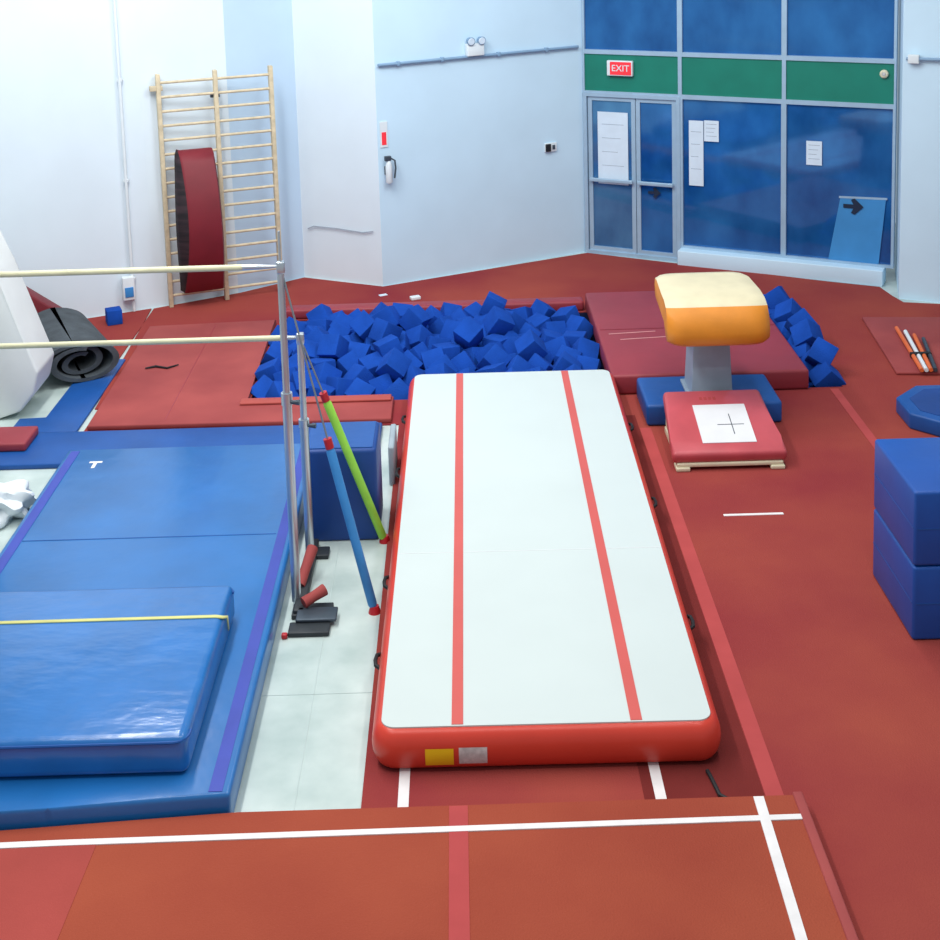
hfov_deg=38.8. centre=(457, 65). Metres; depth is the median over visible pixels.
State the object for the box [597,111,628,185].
poster
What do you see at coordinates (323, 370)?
cube
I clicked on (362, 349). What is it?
cube
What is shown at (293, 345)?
cube
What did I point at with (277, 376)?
cube
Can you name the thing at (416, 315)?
cube
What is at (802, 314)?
cube
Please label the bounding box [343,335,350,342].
cube
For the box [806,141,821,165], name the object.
paper notice
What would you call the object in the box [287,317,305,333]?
cube
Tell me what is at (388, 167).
fire extinguisher
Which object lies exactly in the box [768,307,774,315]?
cube
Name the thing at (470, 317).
cube
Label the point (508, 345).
cube
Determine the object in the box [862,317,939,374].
mat
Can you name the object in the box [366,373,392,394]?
cube
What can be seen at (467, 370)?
cube
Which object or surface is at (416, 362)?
cube
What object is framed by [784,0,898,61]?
window
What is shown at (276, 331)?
cube
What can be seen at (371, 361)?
cube
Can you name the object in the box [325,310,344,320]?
cube
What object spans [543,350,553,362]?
cube
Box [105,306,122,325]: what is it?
cube
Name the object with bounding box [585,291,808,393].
mat
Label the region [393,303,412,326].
cube
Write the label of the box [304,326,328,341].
cube
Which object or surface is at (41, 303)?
mat
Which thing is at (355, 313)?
cube
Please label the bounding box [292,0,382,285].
wall column
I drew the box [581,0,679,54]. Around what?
window
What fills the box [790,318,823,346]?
cube
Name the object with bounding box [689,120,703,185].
paper notice
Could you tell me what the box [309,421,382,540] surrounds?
foam block
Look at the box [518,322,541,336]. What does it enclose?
cube
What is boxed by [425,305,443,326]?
cube
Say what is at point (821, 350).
cube
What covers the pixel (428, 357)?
cube
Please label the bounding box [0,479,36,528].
plastic bag
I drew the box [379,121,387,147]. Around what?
wall sign
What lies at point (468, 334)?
cube
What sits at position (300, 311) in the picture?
pad
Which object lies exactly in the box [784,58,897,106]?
panel
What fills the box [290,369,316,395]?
cube
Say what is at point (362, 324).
cube
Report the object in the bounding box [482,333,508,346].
cube
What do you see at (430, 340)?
cube
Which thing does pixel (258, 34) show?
wall
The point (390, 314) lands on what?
cube
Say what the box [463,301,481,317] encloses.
cube
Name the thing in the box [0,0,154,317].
wall
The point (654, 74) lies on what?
trim
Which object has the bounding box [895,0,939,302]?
wall pillar
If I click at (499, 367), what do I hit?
cube
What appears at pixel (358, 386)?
cube
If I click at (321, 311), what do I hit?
cube
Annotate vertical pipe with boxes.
[113,0,135,310]
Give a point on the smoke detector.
(884, 73)
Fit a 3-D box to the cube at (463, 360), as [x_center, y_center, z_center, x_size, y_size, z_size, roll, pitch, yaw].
[0.051,3.116,13.843,0.314,0.374,0.331,0,8,9]
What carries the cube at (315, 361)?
on the cube
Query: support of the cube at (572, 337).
on the cube
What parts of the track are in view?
handle, handle, handle, handle, handle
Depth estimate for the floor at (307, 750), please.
8.45 m
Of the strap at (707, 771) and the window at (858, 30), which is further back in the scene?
the window at (858, 30)
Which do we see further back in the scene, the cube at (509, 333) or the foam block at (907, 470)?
the cube at (509, 333)
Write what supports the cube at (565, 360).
on the cube
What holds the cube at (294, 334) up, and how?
on the cube
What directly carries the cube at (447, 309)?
on the cube
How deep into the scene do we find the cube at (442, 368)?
13.36 m
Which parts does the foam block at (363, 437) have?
panel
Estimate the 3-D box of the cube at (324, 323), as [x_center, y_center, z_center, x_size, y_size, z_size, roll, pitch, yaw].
[-1.553,2.975,15.011,0.256,0.312,0.292,0,8,11]
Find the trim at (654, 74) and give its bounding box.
[582,52,679,96]
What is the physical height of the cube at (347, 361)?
0.351 m
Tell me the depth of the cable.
16.87 m
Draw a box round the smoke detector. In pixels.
[880,70,888,77]
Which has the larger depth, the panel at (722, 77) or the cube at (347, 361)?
the panel at (722, 77)
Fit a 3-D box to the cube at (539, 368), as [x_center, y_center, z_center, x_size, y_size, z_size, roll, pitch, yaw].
[0.790,3.171,13.367,0.321,0.370,0.315,3,9,30]
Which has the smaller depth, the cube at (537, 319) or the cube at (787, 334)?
the cube at (787, 334)
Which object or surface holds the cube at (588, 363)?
on the cube
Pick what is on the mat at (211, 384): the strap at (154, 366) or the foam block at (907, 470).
the strap at (154, 366)
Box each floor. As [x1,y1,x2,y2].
[0,223,939,811]
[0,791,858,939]
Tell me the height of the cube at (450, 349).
0.259 m
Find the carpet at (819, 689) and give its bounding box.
[84,253,939,939]
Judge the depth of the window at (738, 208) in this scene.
16.94 m
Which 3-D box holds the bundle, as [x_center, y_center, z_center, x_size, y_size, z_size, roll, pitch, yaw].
[4.769,2.921,13.827,0.254,0.050,1.260,-1,8,8]
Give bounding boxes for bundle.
[895,326,937,371]
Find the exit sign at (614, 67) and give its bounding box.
[607,60,633,76]
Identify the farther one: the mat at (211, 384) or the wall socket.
the wall socket
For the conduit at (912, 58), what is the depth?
15.15 m
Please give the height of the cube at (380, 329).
0.310 m
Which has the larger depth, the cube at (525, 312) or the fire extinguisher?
the fire extinguisher
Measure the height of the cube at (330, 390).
0.312 m
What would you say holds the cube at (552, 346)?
on the cube
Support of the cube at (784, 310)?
on the cube at (780, 325)
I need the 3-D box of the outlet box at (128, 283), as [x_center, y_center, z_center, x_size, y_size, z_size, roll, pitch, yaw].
[-3.923,2.645,15.907,0.140,0.280,0.100,-5,9,-24]
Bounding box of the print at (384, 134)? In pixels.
[382,132,386,144]
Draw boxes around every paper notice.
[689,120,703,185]
[704,120,718,141]
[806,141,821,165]
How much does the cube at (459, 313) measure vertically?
0.356 m
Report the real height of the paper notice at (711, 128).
0.270 m
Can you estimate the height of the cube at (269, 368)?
0.297 m
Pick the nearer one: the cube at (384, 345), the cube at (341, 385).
the cube at (341, 385)
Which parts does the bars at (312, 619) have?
tension rod, post, clamp knob, post, tension lever, plate, clamp knob, frame, tension lever, plate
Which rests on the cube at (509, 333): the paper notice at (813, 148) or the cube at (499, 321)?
the cube at (499, 321)
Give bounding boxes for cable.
[308,226,372,232]
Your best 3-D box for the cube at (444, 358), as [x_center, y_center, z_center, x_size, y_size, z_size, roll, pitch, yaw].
[-0.139,3.127,13.655,0.350,0.382,0.316,-4,8,-15]
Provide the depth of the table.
12.21 m
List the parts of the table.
plate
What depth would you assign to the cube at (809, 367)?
13.39 m
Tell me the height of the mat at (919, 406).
0.154 m
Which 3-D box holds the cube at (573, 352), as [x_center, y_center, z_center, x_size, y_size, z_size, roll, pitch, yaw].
[1.130,3.078,13.873,0.281,0.317,0.277,1,9,22]
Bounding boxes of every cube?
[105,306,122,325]
[250,375,272,397]
[254,358,281,380]
[261,341,292,363]
[265,381,298,397]
[268,325,291,344]
[273,367,297,380]
[281,353,310,369]
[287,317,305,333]
[288,332,306,344]
[288,341,296,356]
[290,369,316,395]
[293,339,318,359]
[303,325,323,334]
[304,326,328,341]
[306,304,332,319]
[306,381,334,396]
[307,319,331,330]
[308,357,335,368]
[313,362,341,383]
[317,334,348,361]
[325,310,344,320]
[326,376,354,395]
[328,322,351,335]
[329,312,354,328]
[336,350,359,377]
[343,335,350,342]
[343,363,374,381]
[344,377,375,394]
[347,341,370,356]
[349,308,360,317]
[349,310,374,340]
[350,331,363,342]
[358,351,382,377]
[364,337,375,352]
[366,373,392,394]
[368,318,402,340]
[369,302,386,314]
[372,305,400,325]
[372,334,403,356]
[375,347,411,382]
[383,378,408,399]
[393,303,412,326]
[399,304,431,329]
[399,331,410,350]
[402,365,424,386]
[404,350,422,368]
[406,324,433,348]
[409,342,427,361]
[420,347,443,369]
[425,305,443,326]
[425,362,455,373]
[426,336,449,349]
[428,315,452,333]
[428,354,457,372]
[432,342,459,359]
[439,319,460,338]
[440,302,461,315]
[450,307,467,320]
[450,336,477,350]
[451,351,478,371]
[453,317,483,348]
[455,367,477,373]
[456,316,480,325]
[460,347,482,365]
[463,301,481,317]
[474,314,486,323]
[474,342,504,362]
[476,362,506,372]
[477,344,511,368]
[478,324,488,346]
[479,291,506,314]
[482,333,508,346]
[483,306,514,334]
[502,336,519,353]
[504,330,517,336]
[506,310,527,333]
[506,355,534,371]
[509,306,532,319]
[514,329,547,361]
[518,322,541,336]
[522,366,546,371]
[526,313,550,329]
[528,353,552,370]
[530,299,555,320]
[540,321,565,334]
[540,328,562,342]
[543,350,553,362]
[544,336,571,364]
[551,305,579,323]
[552,351,581,370]
[553,345,581,364]
[563,331,586,346]
[563,364,581,370]
[565,314,593,339]
[572,337,599,358]
[577,355,602,369]
[764,286,789,308]
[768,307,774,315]
[769,312,775,322]
[774,298,801,322]
[774,321,787,333]
[782,331,790,339]
[784,308,816,333]
[787,335,793,345]
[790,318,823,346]
[791,343,810,357]
[800,350,813,381]
[805,337,838,366]
[809,360,845,386]
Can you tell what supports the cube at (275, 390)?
on the cube
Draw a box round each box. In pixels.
[121,275,135,300]
[410,295,420,300]
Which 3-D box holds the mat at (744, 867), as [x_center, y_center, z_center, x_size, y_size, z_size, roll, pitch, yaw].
[-2.006,4.276,5.677,7.735,0.110,3.060,-2,8,0]
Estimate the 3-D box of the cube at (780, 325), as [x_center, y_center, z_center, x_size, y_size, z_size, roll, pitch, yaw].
[3.539,2.934,14.499,0.316,0.372,0.323,-5,9,-25]
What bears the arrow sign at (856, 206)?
attached to the board
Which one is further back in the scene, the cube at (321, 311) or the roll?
the cube at (321, 311)
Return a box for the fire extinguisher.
[384,156,396,183]
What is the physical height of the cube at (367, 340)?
0.333 m
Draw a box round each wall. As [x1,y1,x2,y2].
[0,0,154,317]
[136,0,237,307]
[223,0,304,292]
[372,0,584,285]
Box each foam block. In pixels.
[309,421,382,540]
[873,509,939,639]
[874,437,939,565]
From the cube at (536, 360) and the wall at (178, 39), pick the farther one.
the wall at (178, 39)
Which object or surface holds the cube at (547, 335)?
on the cube
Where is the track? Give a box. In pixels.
[372,370,720,767]
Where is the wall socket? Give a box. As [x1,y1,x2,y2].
[544,142,556,151]
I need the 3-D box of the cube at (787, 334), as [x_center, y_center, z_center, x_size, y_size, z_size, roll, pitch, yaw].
[3.629,2.940,14.257,0.308,0.364,0.316,-7,10,-34]
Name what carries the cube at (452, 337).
on the cube
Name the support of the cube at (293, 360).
on the cube
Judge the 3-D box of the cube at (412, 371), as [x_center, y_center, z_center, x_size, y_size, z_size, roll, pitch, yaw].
[-0.442,3.183,13.393,0.316,0.382,0.352,6,11,43]
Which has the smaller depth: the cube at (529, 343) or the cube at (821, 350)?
the cube at (821, 350)
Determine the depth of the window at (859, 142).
16.38 m
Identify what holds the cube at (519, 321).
on the cube
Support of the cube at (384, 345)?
on the cube at (416, 362)
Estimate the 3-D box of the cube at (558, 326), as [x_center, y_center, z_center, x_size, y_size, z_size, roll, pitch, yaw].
[1.057,2.954,14.707,0.248,0.326,0.314,-4,8,-16]
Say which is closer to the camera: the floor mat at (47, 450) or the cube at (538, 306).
the floor mat at (47, 450)
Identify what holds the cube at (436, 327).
on the cube
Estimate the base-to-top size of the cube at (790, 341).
0.373 m
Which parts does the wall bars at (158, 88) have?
rail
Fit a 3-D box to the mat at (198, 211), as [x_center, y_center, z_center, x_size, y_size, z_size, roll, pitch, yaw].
[-3.092,1.863,15.893,0.550,1.720,0.505,-5,8,-20]
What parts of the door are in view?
pane, pane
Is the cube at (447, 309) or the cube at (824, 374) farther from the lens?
the cube at (447, 309)
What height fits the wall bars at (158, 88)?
2.840 m
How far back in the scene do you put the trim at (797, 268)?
16.64 m
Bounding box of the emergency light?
[465,36,485,56]
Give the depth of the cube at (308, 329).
14.70 m
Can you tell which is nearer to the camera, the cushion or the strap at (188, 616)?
the strap at (188, 616)
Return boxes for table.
[637,272,781,425]
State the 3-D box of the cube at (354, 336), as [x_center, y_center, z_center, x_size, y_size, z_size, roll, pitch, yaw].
[-1.091,3.056,14.556,0.302,0.355,0.311,6,11,44]
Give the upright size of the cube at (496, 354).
0.376 m
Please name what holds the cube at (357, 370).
on the cube
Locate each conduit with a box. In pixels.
[377,45,578,66]
[906,54,939,63]
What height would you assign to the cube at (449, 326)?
0.321 m
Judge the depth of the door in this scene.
17.53 m
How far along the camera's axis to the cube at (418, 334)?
14.50 m
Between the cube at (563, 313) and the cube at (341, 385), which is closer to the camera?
the cube at (341, 385)
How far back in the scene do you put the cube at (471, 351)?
14.05 m
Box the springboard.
[663,389,786,471]
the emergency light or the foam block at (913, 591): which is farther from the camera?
the emergency light
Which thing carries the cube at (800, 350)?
on the cube
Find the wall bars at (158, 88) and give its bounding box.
[149,65,281,307]
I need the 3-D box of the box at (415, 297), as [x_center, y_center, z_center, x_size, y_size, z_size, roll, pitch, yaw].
[-0.517,2.801,16.150,0.120,0.040,0.080,-5,9,-23]
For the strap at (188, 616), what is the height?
0.142 m
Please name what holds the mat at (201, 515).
on the floor at (307, 750)
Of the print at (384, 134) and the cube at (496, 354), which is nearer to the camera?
the cube at (496, 354)
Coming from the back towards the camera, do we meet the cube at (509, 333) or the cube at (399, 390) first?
the cube at (509, 333)
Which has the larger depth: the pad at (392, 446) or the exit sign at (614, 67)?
the exit sign at (614, 67)
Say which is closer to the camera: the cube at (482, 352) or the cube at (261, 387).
the cube at (261, 387)
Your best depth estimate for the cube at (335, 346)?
13.86 m
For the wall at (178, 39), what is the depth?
16.05 m
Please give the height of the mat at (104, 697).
0.230 m
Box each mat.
[0,231,53,417]
[0,423,381,469]
[0,426,38,451]
[0,444,303,830]
[0,586,234,776]
[14,359,125,432]
[26,286,60,312]
[87,320,393,429]
[174,147,224,292]
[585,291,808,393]
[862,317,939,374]
[896,385,939,436]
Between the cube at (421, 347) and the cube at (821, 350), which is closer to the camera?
the cube at (821, 350)
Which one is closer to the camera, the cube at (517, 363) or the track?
the track
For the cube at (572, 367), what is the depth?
13.35 m
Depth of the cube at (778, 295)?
15.05 m
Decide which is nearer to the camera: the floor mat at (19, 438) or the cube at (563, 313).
the floor mat at (19, 438)
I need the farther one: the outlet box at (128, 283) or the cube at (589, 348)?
the outlet box at (128, 283)
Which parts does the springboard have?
rail, rail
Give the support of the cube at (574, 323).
on the cube
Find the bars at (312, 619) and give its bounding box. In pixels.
[0,231,389,638]
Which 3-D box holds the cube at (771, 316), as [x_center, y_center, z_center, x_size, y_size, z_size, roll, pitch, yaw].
[3.538,2.897,14.768,0.325,0.372,0.314,-6,9,-30]
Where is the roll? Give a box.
[38,307,118,381]
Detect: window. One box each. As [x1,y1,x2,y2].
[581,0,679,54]
[679,0,783,57]
[680,97,783,257]
[783,102,896,268]
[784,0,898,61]
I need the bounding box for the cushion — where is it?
[654,272,769,346]
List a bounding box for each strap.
[0,615,229,630]
[145,364,178,368]
[705,769,726,796]
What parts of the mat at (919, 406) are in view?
panel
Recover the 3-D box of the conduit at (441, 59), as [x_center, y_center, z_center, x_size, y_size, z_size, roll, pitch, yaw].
[0.300,-0.130,16.954,2.850,0.054,0.055,-6,9,-26]
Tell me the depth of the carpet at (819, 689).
8.99 m
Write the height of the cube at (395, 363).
0.379 m
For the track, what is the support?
on the carpet at (819, 689)
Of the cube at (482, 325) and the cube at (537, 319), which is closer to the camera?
the cube at (482, 325)
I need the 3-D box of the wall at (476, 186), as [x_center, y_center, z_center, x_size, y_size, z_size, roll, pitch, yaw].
[0.274,-0.148,17.087,2.982,5.600,0.200,-6,9,-26]
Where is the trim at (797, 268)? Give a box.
[678,248,885,286]
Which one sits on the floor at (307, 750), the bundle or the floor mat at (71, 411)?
the floor mat at (71, 411)
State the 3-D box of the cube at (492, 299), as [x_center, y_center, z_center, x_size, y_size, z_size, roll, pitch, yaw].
[0.398,2.723,15.120,0.302,0.313,0.245,-1,8,7]
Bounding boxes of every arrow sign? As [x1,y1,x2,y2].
[648,188,659,197]
[843,199,862,214]
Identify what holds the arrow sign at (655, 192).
attached to the door
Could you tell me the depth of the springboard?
11.53 m
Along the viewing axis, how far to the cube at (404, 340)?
14.35 m
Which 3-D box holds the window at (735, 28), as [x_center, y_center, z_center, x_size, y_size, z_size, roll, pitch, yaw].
[3.395,-1.547,16.569,1.325,2.870,0.100,2,9,26]
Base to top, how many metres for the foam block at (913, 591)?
0.510 m
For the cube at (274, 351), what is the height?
0.366 m
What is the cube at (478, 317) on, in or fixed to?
on the cube
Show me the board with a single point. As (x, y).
(857, 237)
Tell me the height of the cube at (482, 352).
0.361 m
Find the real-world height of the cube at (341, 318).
0.354 m
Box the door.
[583,92,680,261]
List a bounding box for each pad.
[286,297,583,318]
[388,424,397,484]
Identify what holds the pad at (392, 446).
on the carpet at (819, 689)
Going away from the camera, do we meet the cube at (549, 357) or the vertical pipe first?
the cube at (549, 357)
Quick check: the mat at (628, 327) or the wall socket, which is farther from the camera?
the wall socket
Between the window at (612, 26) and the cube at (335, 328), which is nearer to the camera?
the cube at (335, 328)
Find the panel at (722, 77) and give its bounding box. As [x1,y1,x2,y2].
[680,55,783,100]
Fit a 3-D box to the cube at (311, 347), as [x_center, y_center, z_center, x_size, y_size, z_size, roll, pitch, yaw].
[-1.567,3.045,14.027,0.327,0.369,0.310,-5,9,-25]
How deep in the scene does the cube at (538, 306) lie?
15.30 m
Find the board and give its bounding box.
[828,196,886,263]
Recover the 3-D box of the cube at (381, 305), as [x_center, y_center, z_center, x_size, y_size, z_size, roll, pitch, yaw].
[-0.872,2.906,15.376,0.317,0.357,0.293,-2,8,-1]
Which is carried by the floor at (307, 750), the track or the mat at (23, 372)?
the mat at (23, 372)
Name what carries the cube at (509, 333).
on the cube

